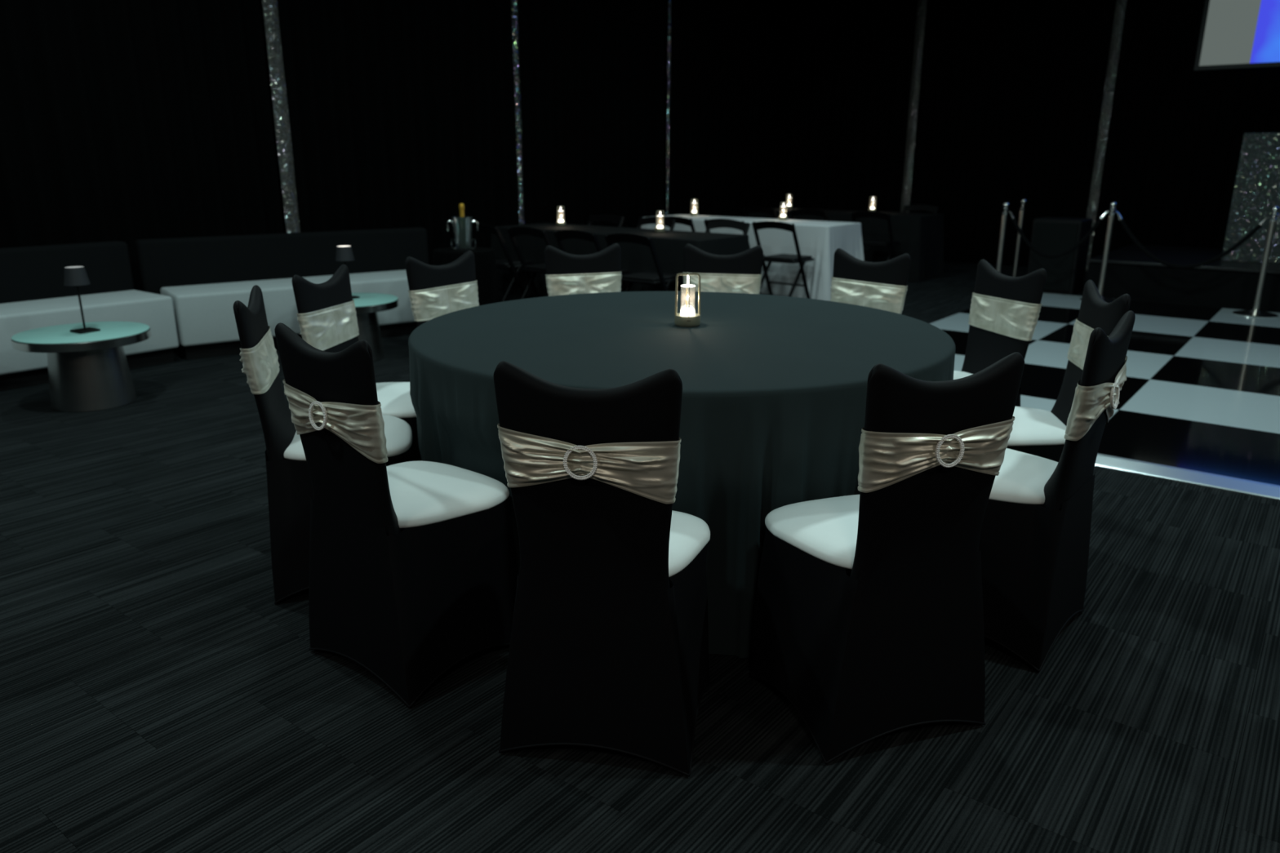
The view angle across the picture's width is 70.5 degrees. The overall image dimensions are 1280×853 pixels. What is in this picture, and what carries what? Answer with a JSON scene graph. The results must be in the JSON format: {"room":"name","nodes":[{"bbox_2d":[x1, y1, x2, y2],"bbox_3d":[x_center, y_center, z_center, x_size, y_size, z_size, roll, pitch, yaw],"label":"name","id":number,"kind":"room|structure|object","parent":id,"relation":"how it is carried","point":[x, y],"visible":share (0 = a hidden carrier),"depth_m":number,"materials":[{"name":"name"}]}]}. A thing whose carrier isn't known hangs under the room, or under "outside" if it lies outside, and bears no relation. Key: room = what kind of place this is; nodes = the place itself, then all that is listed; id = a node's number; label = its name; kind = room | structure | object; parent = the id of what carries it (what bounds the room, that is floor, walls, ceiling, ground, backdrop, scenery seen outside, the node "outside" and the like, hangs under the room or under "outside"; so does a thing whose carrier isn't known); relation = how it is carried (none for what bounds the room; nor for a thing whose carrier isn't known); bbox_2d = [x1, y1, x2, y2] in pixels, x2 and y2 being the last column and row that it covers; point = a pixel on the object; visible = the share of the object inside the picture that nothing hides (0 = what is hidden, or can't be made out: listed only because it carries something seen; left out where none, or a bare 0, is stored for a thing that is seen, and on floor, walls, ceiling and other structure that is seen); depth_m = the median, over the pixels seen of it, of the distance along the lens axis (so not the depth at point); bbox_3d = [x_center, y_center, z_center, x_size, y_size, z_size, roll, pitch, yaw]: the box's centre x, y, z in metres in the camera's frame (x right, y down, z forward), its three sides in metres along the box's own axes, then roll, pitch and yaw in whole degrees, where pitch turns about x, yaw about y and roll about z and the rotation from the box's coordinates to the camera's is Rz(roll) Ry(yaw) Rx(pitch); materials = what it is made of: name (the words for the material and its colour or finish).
{"room":"event space","nodes":[
{"label":"event space","id":0,"kind":"room"},
{"bbox_2d":[259,0,667,233],"bbox_3d":[-3.247,-3.428,7.081,0.163,5.200,17.300,13,20,36],"label":"wall","id":1,"kind":"structure","parent":0,"point":[260,1],"depth_m":7.70,"materials":[{"name":"black paint"}]},
{"bbox_2d":[0,260,1279,852],"bbox_3d":[2.482,0.440,3.396,14.500,0.142,17.500,13,20,36],"label":"floor","id":2,"kind":"structure","parent":0,"point":[157,695],"depth_m":2.33,"materials":[{"name":"black carpet"}]},
{"bbox_2d":[10,321,151,412],"bbox_3d":[-3.069,-0.329,5.046,0.660,0.405,0.660,0,16,0],"label":"coffee table","id":3,"kind":"object","parent":2,"relation":"on","point":[90,371],"visible":0.99,"depth_m":4.90,"materials":[{"name":"silver metal"}]},
{"bbox_2d":[63,266,100,333],"bbox_3d":[-3.053,-0.692,4.939,0.123,0.352,0.123,10,19,30],"label":"table lamp","id":4,"kind":"object","parent":3,"relation":"on","point":[77,276],"visible":1,"depth_m":4.88,"materials":[{"name":"black metal"}]},
{"bbox_2d":[65,266,83,267],"bbox_3d":[-3.052,-0.858,4.890,0.089,0.005,0.089,10,19,30],"label":"diffuser","id":5,"kind":"object","parent":4,"relation":"attached to","point":[69,266],"depth_m":4.88,"materials":[{"name":"white plastic"}]},
{"bbox_2d":[0,240,178,391],"bbox_3d":[-4.074,-0.596,5.286,0.660,0.775,2.392,12,20,35],"label":"sofa","id":6,"kind":"object","parent":2,"relation":"on","point":[33,295],"visible":0.62,"depth_m":5.81,"materials":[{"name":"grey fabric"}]},
{"bbox_2d":[0,289,178,375],"bbox_3d":[-4.023,-0.475,5.280,0.530,0.347,2.392,12,20,35],"label":"seat cushion","id":7,"kind":"object","parent":6,"relation":"on","point":[18,314],"depth_m":5.71,"materials":[{"name":"grey fabric"}]},
{"bbox_2d":[134,226,428,359],"bbox_3d":[-2.499,-1.047,6.836,2.152,0.775,0.660,-12,20,-35],"label":"sofa","id":8,"kind":"object","parent":2,"relation":"on","point":[203,277],"visible":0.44,"depth_m":6.62,"materials":[{"name":"grey fabric"}]},
{"bbox_2d":[160,270,414,346],"bbox_3d":[-2.420,-0.931,6.848,2.052,0.347,0.530,-12,20,-35],"label":"seat cushion","id":9,"kind":"object","parent":8,"relation":"on","point":[204,314],"depth_m":6.41,"materials":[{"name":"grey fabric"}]},
{"bbox_2d":[233,284,412,604],"bbox_3d":[-0.984,0.028,2.918,0.489,0.931,0.454,-4,17,-13],"label":"banquet chair","id":10,"kind":"object","parent":2,"relation":"on","point":[290,492],"visible":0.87,"depth_m":2.76,"materials":[{"name":"black fabric"}]},
{"bbox_2d":[291,264,419,461],"bbox_3d":[-0.962,-0.117,3.409,0.490,0.931,0.454,3,17,10],"label":"banquet chair","id":11,"kind":"object","parent":2,"relation":"on","point":[326,317],"visible":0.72,"depth_m":3.29,"materials":[{"name":"black fabric"}]},
{"bbox_2d":[351,293,399,361],"bbox_3d":[-1.983,-0.669,6.216,0.660,0.405,0.660,0,16,0],"label":"coffee table","id":12,"kind":"object","parent":2,"relation":"on","point":[367,306],"visible":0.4,"depth_m":6.12,"materials":[{"name":"teal glass"}]},
{"bbox_2d":[335,245,359,298],"bbox_3d":[-1.996,-1.047,6.157,0.123,0.352,0.123,10,19,30],"label":"table lamp","id":13,"kind":"object","parent":12,"relation":"on","point":[344,253],"visible":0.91,"depth_m":6.08,"materials":[{"name":"black paint"}]},
{"bbox_2d":[274,322,517,707],"bbox_3d":[-0.625,0.175,2.421,0.454,0.931,0.489,13,21,37],"label":"banquet chair","id":14,"kind":"object","parent":2,"relation":"on","point":[413,571],"visible":0.99,"depth_m":2.29,"materials":[{"name":"black fabric"}]},
{"bbox_2d":[404,250,479,327],"bbox_3d":[-0.687,-0.260,3.898,0.489,0.931,0.454,12,20,35],"label":"banquet chair","id":15,"kind":"object","parent":2,"relation":"on","point":[434,291],"visible":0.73,"depth_m":3.88,"materials":[{"name":"black fabric"}]},
{"bbox_2d":[467,223,535,302],"bbox_3d":[-1.230,-1.387,7.988,0.432,0.801,0.530,13,20,36],"label":"folding chair","id":16,"kind":"object","parent":2,"relation":"on","point":[507,263],"visible":0.46,"depth_m":7.83,"materials":[{"name":"black plastic"}]},
{"bbox_2d":[495,257,533,266],"bbox_3d":[-1.187,-1.458,8.025,0.330,0.019,0.360,13,20,36],"label":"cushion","id":17,"kind":"object","parent":16,"relation":"on","point":[500,262],"depth_m":7.96,"materials":[{"name":"black fabric"}]},
{"bbox_2d":[506,226,551,299],"bbox_3d":[-0.791,-1.290,7.662,0.432,0.801,0.530,13,21,38],"label":"folding chair","id":18,"kind":"object","parent":2,"relation":"on","point":[513,232],"visible":0.49,"depth_m":7.58,"materials":[{"name":"black plastic"}]},
{"bbox_2d":[524,263,546,270],"bbox_3d":[-0.746,-1.360,7.697,0.330,0.019,0.360,13,21,38],"label":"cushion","id":19,"kind":"object","parent":18,"relation":"on","point":[540,266],"depth_m":7.61,"materials":[{"name":"black fabric"}]},
{"bbox_2d":[544,243,621,296],"bbox_3d":[-0.195,-0.368,4.271,0.454,0.931,0.489,-6,18,-21],"label":"banquet chair","id":20,"kind":"object","parent":2,"relation":"on","point":[566,273],"visible":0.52,"depth_m":4.33,"materials":[{"name":"black fabric"}]},
{"bbox_2d":[553,230,631,275],"bbox_3d":[-0.371,-1.197,7.351,0.432,0.801,0.530,13,21,38],"label":"folding chair","id":21,"kind":"object","parent":2,"relation":"on","point":[561,235],"visible":0.3,"depth_m":7.09,"materials":[{"name":"black plastic"}]},
{"bbox_2d":[620,268,628,272],"bbox_3d":[-0.326,-1.267,7.386,0.330,0.019,0.360,13,21,38],"label":"cushion","id":22,"kind":"object","parent":21,"relation":"on","point":[622,270],"depth_m":7.40,"materials":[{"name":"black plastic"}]},
{"bbox_2d":[493,360,710,777],"bbox_3d":[-0.069,0.267,2.115,0.454,0.931,0.491,3,17,10],"label":"banquet chair","id":23,"kind":"object","parent":2,"relation":"on","point":[609,645],"visible":1,"depth_m":1.94,"materials":[{"name":"black fabric"}]},
{"bbox_2d":[586,213,624,226],"bbox_3d":[-0.473,-1.711,9.094,0.432,0.801,0.530,13,21,37],"label":"folding chair","id":24,"kind":"object","parent":2,"relation":"on","point":[618,220],"visible":0.34,"depth_m":9.13,"materials":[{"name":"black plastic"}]},
{"bbox_2d":[604,233,683,291],"bbox_3d":[0.043,-1.105,7.044,0.432,0.801,0.530,13,20,36],"label":"folding chair","id":25,"kind":"object","parent":2,"relation":"on","point":[664,279],"visible":0.57,"depth_m":6.88,"materials":[{"name":"black plastic"}]},
{"bbox_2d":[621,271,680,280],"bbox_3d":[0.086,-1.175,7.081,0.330,0.019,0.360,13,20,36],"label":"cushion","id":26,"kind":"object","parent":25,"relation":"on","point":[644,276],"depth_m":7.01,"materials":[{"name":"black fabric"}]},
{"bbox_2d":[635,216,675,230],"bbox_3d":[0.027,-1.593,8.699,0.432,0.801,0.530,13,21,38],"label":"folding chair","id":27,"kind":"object","parent":2,"relation":"on","point":[668,222],"visible":0.28,"depth_m":8.74,"materials":[{"name":"black plastic"}]},
{"bbox_2d":[657,216,695,231],"bbox_3d":[0.468,-1.713,9.112,0.432,0.801,0.530,13,21,38],"label":"folding chair","id":28,"kind":"object","parent":2,"relation":"on","point":[686,221],"visible":0.23,"depth_m":8.77,"materials":[{"name":"black plastic"}]},
{"bbox_2d":[683,244,763,293],"bbox_3d":[0.352,-0.367,4.275,0.454,0.931,0.489,4,17,12],"label":"banquet chair","id":29,"kind":"object","parent":2,"relation":"on","point":[740,273],"visible":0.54,"depth_m":4.34,"materials":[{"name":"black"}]},
{"bbox_2d":[705,219,750,235],"bbox_3d":[0.682,-1.454,8.238,0.432,0.801,0.530,12,20,34],"label":"folding chair","id":30,"kind":"object","parent":2,"relation":"on","point":[743,226],"visible":0.32,"depth_m":8.28,"materials":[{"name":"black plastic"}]},
{"bbox_2d":[703,218,764,293],"bbox_3d":[0.920,-1.612,8.777,0.432,0.801,0.530,12,20,36],"label":"folding chair","id":31,"kind":"object","parent":2,"relation":"on","point":[705,220],"visible":0.16,"depth_m":8.55,"materials":[{"name":"black plastic"}]},
{"bbox_2d":[751,221,814,298],"bbox_3d":[1.341,-1.519,8.465,0.432,0.801,0.530,13,21,38],"label":"folding chair","id":32,"kind":"object","parent":2,"relation":"on","point":[780,258],"visible":0.7,"depth_m":8.36,"materials":[{"name":"black plastic"}]},
{"bbox_2d":[763,253,812,260],"bbox_3d":[1.387,-1.589,8.500,0.330,0.019,0.360,13,21,38],"label":"cushion","id":33,"kind":"object","parent":32,"relation":"on","point":[780,256],"depth_m":8.44,"materials":[{"name":"black fabric"}]},
{"bbox_2d":[790,208,827,221],"bbox_3d":[2.037,-2.136,10.569,0.432,0.801,0.530,12,20,34],"label":"folding chair","id":34,"kind":"object","parent":2,"relation":"on","point":[798,211],"visible":0.3,"depth_m":10.28,"materials":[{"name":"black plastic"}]},
{"bbox_2d":[830,248,911,314],"bbox_3d":[0.894,-0.299,4.051,0.454,0.931,0.490,15,22,42],"label":"banquet chair","id":35,"kind":"object","parent":2,"relation":"on","point":[882,286],"visible":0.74,"depth_m":4.07,"materials":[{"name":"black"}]},
{"bbox_2d":[851,211,900,260],"bbox_3d":[2.635,-2.003,10.126,0.432,0.801,0.530,12,20,35],"label":"folding chair","id":36,"kind":"object","parent":2,"relation":"on","point":[876,242],"visible":0.52,"depth_m":9.95,"materials":[{"name":"black plastic"}]},
{"bbox_2d":[862,239,898,244],"bbox_3d":[2.678,-2.074,10.163,0.330,0.019,0.360,12,20,35],"label":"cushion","id":37,"kind":"object","parent":36,"relation":"on","point":[869,241],"depth_m":10.09,"materials":[{"name":"black fabric"}]},
{"bbox_2d":[748,351,1024,764],"bbox_3d":[0.565,0.249,2.184,0.454,0.931,0.490,-6,17,-19],"label":"banquet chair","id":38,"kind":"object","parent":2,"relation":"on","point":[868,615],"visible":1,"depth_m":2.04,"materials":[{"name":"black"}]},
{"bbox_2d":[953,259,1046,406],"bbox_3d":[1.266,-0.178,3.643,0.489,0.931,0.454,-5,17,-18],"label":"banquet chair","id":39,"kind":"object","parent":2,"relation":"on","point":[1005,310],"visible":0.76,"depth_m":3.61,"materials":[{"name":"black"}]},
{"bbox_2d":[995,201,1008,272],"bbox_3d":[3.615,-1.770,9.082,0.344,0.935,0.344,0,16,0],"label":"post","id":40,"kind":"object","parent":2,"relation":"on","point":[1006,204],"visible":0.61,"depth_m":9.03,"materials":[{"name":"silver metal"}]},
{"bbox_2d":[1008,210,1108,257],"bbox_3d":[4.040,-1.878,8.833,0.894,0.468,0.032,8,18,25],"label":"rope","id":41,"kind":"object","parent":40,"relation":"hanging from","point":[1030,246],"visible":1,"depth_m":8.87,"materials":[{"name":"black fabric"}]},
{"bbox_2d":[1012,199,1026,276],"bbox_3d":[4.106,-1.989,9.834,0.344,0.935,0.344,0,16,0],"label":"post","id":42,"kind":"object","parent":2,"relation":"on","point":[1023,202],"visible":0.62,"depth_m":9.81,"materials":[{"name":"silver metal"}]},
{"bbox_2d":[978,310,1135,671],"bbox_3d":[1.060,0.131,2.593,0.489,0.931,0.454,13,21,37],"label":"banquet chair","id":43,"kind":"object","parent":2,"relation":"on","point":[1034,540],"visible":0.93,"depth_m":2.44,"materials":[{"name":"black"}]},
{"bbox_2d":[1026,217,1092,295],"bbox_3d":[4.355,-1.779,9.439,0.486,0.755,0.468,13,20,36],"label":"floor speaker","id":44,"kind":"object","parent":2,"relation":"on","point":[1065,274],"visible":0.76,"depth_m":9.25,"materials":[{"name":"black plastic"}]},
{"bbox_2d":[1029,222,1078,292],"bbox_3d":[4.217,-1.731,9.267,0.410,0.680,0.016,13,20,36],"label":"grille","id":45,"kind":"object","parent":44,"relation":"attached to","point":[1048,237],"depth_m":9.24,"materials":[{"name":"black"}]},
{"bbox_2d":[1006,280,1130,462],"bbox_3d":[1.304,-0.015,3.092,0.489,0.931,0.454,3,17,8],"label":"banquet chair","id":46,"kind":"object","parent":2,"relation":"on","point":[1040,433],"visible":0.31,"depth_m":2.99,"materials":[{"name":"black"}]},
{"bbox_2d":[1080,201,1116,302],"bbox_3d":[4.464,-1.670,8.677,0.344,0.935,0.344,0,16,0],"label":"post","id":47,"kind":"object","parent":2,"relation":"on","point":[1113,205],"visible":0.74,"depth_m":8.66,"materials":[{"name":"silver metal"}]},
{"bbox_2d":[1115,210,1270,268],"bbox_3d":[4.960,-1.688,8.252,1.224,0.496,0.032,13,21,37],"label":"rope","id":48,"kind":"object","parent":47,"relation":"hanging from","point":[1260,225],"visible":1,"depth_m":8.27,"materials":[{"name":"black fabric"}]},
{"bbox_2d":[1086,244,1279,312],"bbox_3d":[8.422,-1.007,7.524,8.270,0.385,2.222,13,20,36],"label":"stage","id":49,"kind":"object","parent":2,"relation":"on","point":[1219,283],"visible":0.93,"depth_m":8.68,"materials":[{"name":"black fabric"}]},
{"bbox_2d":[1221,132,1279,263],"bbox_3d":[6.659,-2.110,8.440,1.900,1.200,0.500,13,20,36],"label":"panel","id":50,"kind":"object","parent":49,"relation":"on","point":[1256,191],"visible":1,"depth_m":8.69,"materials":[{"name":"iridescent sequins"},{"name":"black fabric"}]},
{"bbox_2d":[1232,206,1279,318],"bbox_3d":[5.455,-1.440,7.906,0.344,0.935,0.344,0,16,0],"label":"post","id":51,"kind":"object","parent":2,"relation":"on","point":[1255,312],"visible":1,"depth_m":7.91,"materials":[{"name":"silver metal"}]},
{"bbox_2d":[771,0,1128,266],"bbox_3d":[7.827,-4.033,9.269,14.900,5.200,0.160,13,20,36],"label":"wall","id":52,"kind":"structure","parent":0,"point":[785,13],"depth_m":13.41,"materials":[{"name":"black paint"}]},
{"bbox_2d":[1194,0,1279,71],"bbox_3d":[7.640,-4.660,8.795,3.620,2.070,0.052,12,20,36],"label":"projection screen","id":53,"kind":"object","parent":52,"relation":"attached to","point":[1234,33],"visible":1,"depth_m":9.82,"materials":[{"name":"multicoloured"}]},
{"bbox_3d":[2.500,-4.644,1.899,14.500,0.100,17.200,13,20,36],"label":"ceiling","id":54,"kind":"structure","parent":0,"visible":0},
{"bbox_2d":[262,0,300,232],"bbox_3d":[-2.889,-3.412,7.047,0.040,5.190,0.128,13,20,36],"label":"strip","id":55,"kind":"object","parent":54,"relation":"hanging from","point":[270,11],"visible":0.69,"depth_m":7.30,"materials":[{"name":"iridescent silver sequins"},{"name":"black paint"}]},
{"bbox_2d":[511,0,524,224],"bbox_3d":[-1.251,-4.005,9.081,0.041,5.190,0.085,12,20,36],"label":"strip","id":56,"kind":"object","parent":54,"relation":"hanging from","point":[514,2],"visible":0.76,"depth_m":9.29,"materials":[{"name":"fabric"}]},
{"bbox_2d":[665,0,671,215],"bbox_3d":[0.358,-4.587,11.077,0.040,5.190,0.052,13,20,36],"label":"strip","id":57,"kind":"object","parent":54,"relation":"hanging from","point":[668,25],"visible":0.81,"depth_m":11.25,"materials":[{"name":"fabric"}]},
{"bbox_2d":[900,0,927,212],"bbox_3d":[3.680,-4.853,12.022,0.125,5.190,0.041,13,20,36],"label":"strip","id":58,"kind":"object","parent":54,"relation":"hanging from","point":[922,4],"visible":0.81,"depth_m":12.16,"materials":[{"name":"grey fabric"}]},
{"bbox_2d":[1085,0,1127,271],"bbox_3d":[5.568,-4.434,10.622,0.110,5.190,0.041,12,20,36],"label":"strip","id":59,"kind":"object","parent":54,"relation":"hanging from","point":[1120,10],"visible":0.83,"depth_m":10.82,"materials":[{"name":"grey fabric"}]},
{"bbox_3d":[0.134,0.025,3.262,1.808,0.757,1.808,0,16,0],"label":"round table","id":60,"kind":"object","parent":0,"visible":0,"materials":[{"name":"black linen"}]},
{"bbox_2d":[408,291,955,657],"bbox_3d":[0.137,0.018,3.260,1.841,0.759,1.849,3,17,10],"label":"tablecloth","id":61,"kind":"object","parent":60,"relation":"on","point":[775,387],"visible":0.6,"depth_m":2.57,"materials":[{"name":"black fabric"}]},
{"bbox_2d":[674,271,700,327],"bbox_3d":[0.167,-0.444,3.163,0.090,0.182,0.091,-1,16,-3],"label":"lantern","id":62,"kind":"object","parent":61,"relation":"on","point":[687,317],"visible":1,"depth_m":3.15,"materials":[{"name":"beige metal"}]},
{"bbox_3d":[-0.235,-1.376,8.091,2.320,0.714,0.730,13,20,36],"label":"banquet table","id":63,"kind":"object","parent":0,"visible":0,"materials":[{"name":"black linen"}]},
{"bbox_2d":[490,222,749,302],"bbox_3d":[-0.236,-1.385,8.100,2.476,0.718,0.882,13,20,36],"label":"tablecloth","id":64,"kind":"object","parent":63,"relation":"on","point":[669,245],"visible":0.34,"depth_m":7.63,"materials":[{"name":"black fabric"}]},
{"bbox_2d":[555,205,565,226],"bbox_3d":[-0.741,-1.968,8.477,0.090,0.182,0.091,15,22,42],"label":"lantern","id":65,"kind":"object","parent":64,"relation":"on","point":[560,222],"visible":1,"depth_m":8.46,"materials":[{"name":"glass"}]},
{"bbox_2d":[654,210,665,232],"bbox_3d":[0.172,-1.758,7.776,0.091,0.182,0.090,-13,21,-38],"label":"lantern","id":66,"kind":"object","parent":64,"relation":"on","point":[660,228],"visible":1,"depth_m":7.76,"materials":[{"name":"glass"}]},
{"bbox_3d":[1.121,-1.810,9.578,2.210,0.714,0.720,13,20,36],"label":"banquet table","id":67,"kind":"object","parent":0,"visible":0,"materials":[{"name":"white linen"}]},
{"bbox_2d":[640,214,863,301],"bbox_3d":[1.124,-1.816,9.579,2.476,0.718,0.960,13,20,36],"label":"tablecloth","id":68,"kind":"object","parent":67,"relation":"on","point":[820,240],"visible":0.28,"depth_m":8.88,"materials":[{"name":"white fabric"}]},
{"bbox_2d":[689,199,697,216],"bbox_3d":[0.605,-2.441,10.100,0.090,0.182,0.091,10,19,31],"label":"lantern","id":69,"kind":"object","parent":68,"relation":"on","point":[693,213],"visible":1,"depth_m":10.09,"materials":[{"name":"clear glass"}]},
{"bbox_2d":[778,202,787,220],"bbox_3d":[1.488,-2.235,9.409,0.091,0.182,0.090,-12,20,-36],"label":"lantern","id":70,"kind":"object","parent":68,"relation":"on","point":[782,217],"visible":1,"depth_m":9.39,"materials":[{"name":"glass"}]},
{"bbox_3d":[2.467,-2.267,11.146,2.220,0.714,0.730,13,20,36],"label":"banquet table","id":71,"kind":"object","parent":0,"visible":0},
{"bbox_2d":[747,207,943,281],"bbox_3d":[2.468,-2.274,11.149,2.366,0.718,0.871,13,20,36],"label":"tablecloth","id":72,"kind":"object","parent":71,"relation":"on","point":[920,236],"visible":0.41,"depth_m":10.46,"materials":[{"name":"black fabric"}]},
{"bbox_2d":[785,194,792,208],"bbox_3d":[1.917,-2.893,11.650,0.090,0.182,0.091,12,20,35],"label":"lantern","id":73,"kind":"object","parent":72,"relation":"on","point":[788,206],"visible":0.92,"depth_m":11.64,"materials":[{"name":"glass"}]},
{"bbox_2d":[868,196,876,211],"bbox_3d":[2.818,-2.693,10.982,0.090,0.182,0.091,15,22,40],"label":"lantern","id":74,"kind":"object","parent":72,"relation":"on","point":[872,209],"visible":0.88,"depth_m":10.96,"materials":[{"name":"glass"}]},
{"bbox_3d":[-1.232,-0.891,6.431,0.416,0.714,0.416,0,16,0],"label":"pedestal table","id":75,"kind":"object","parent":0,"visible":0},
{"bbox_2d":[432,246,499,306],"bbox_3d":[-1.232,-0.896,6.425,0.497,0.706,0.493,0,16,0],"label":"tablecloth","id":76,"kind":"object","parent":75,"relation":"on","point":[486,273],"visible":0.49,"depth_m":6.25,"materials":[{"name":"black fabric"}]},
{"bbox_2d":[446,216,479,249],"bbox_3d":[-1.230,-1.343,6.298,0.181,0.222,0.141,12,20,36],"label":"bucket","id":77,"kind":"object","parent":76,"relation":"on","point":[450,220],"visible":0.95,"depth_m":6.28,"materials":[{"name":"clear plastic"}]},
{"bbox_2d":[456,203,469,248],"bbox_3d":[-1.230,-1.393,6.284,0.084,0.301,0.084,0,16,0],"label":"wine bottle","id":78,"kind":"object","parent":77,"relation":"in","point":[462,229],"visible":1,"depth_m":6.26,"materials":[{"name":"green glass"}]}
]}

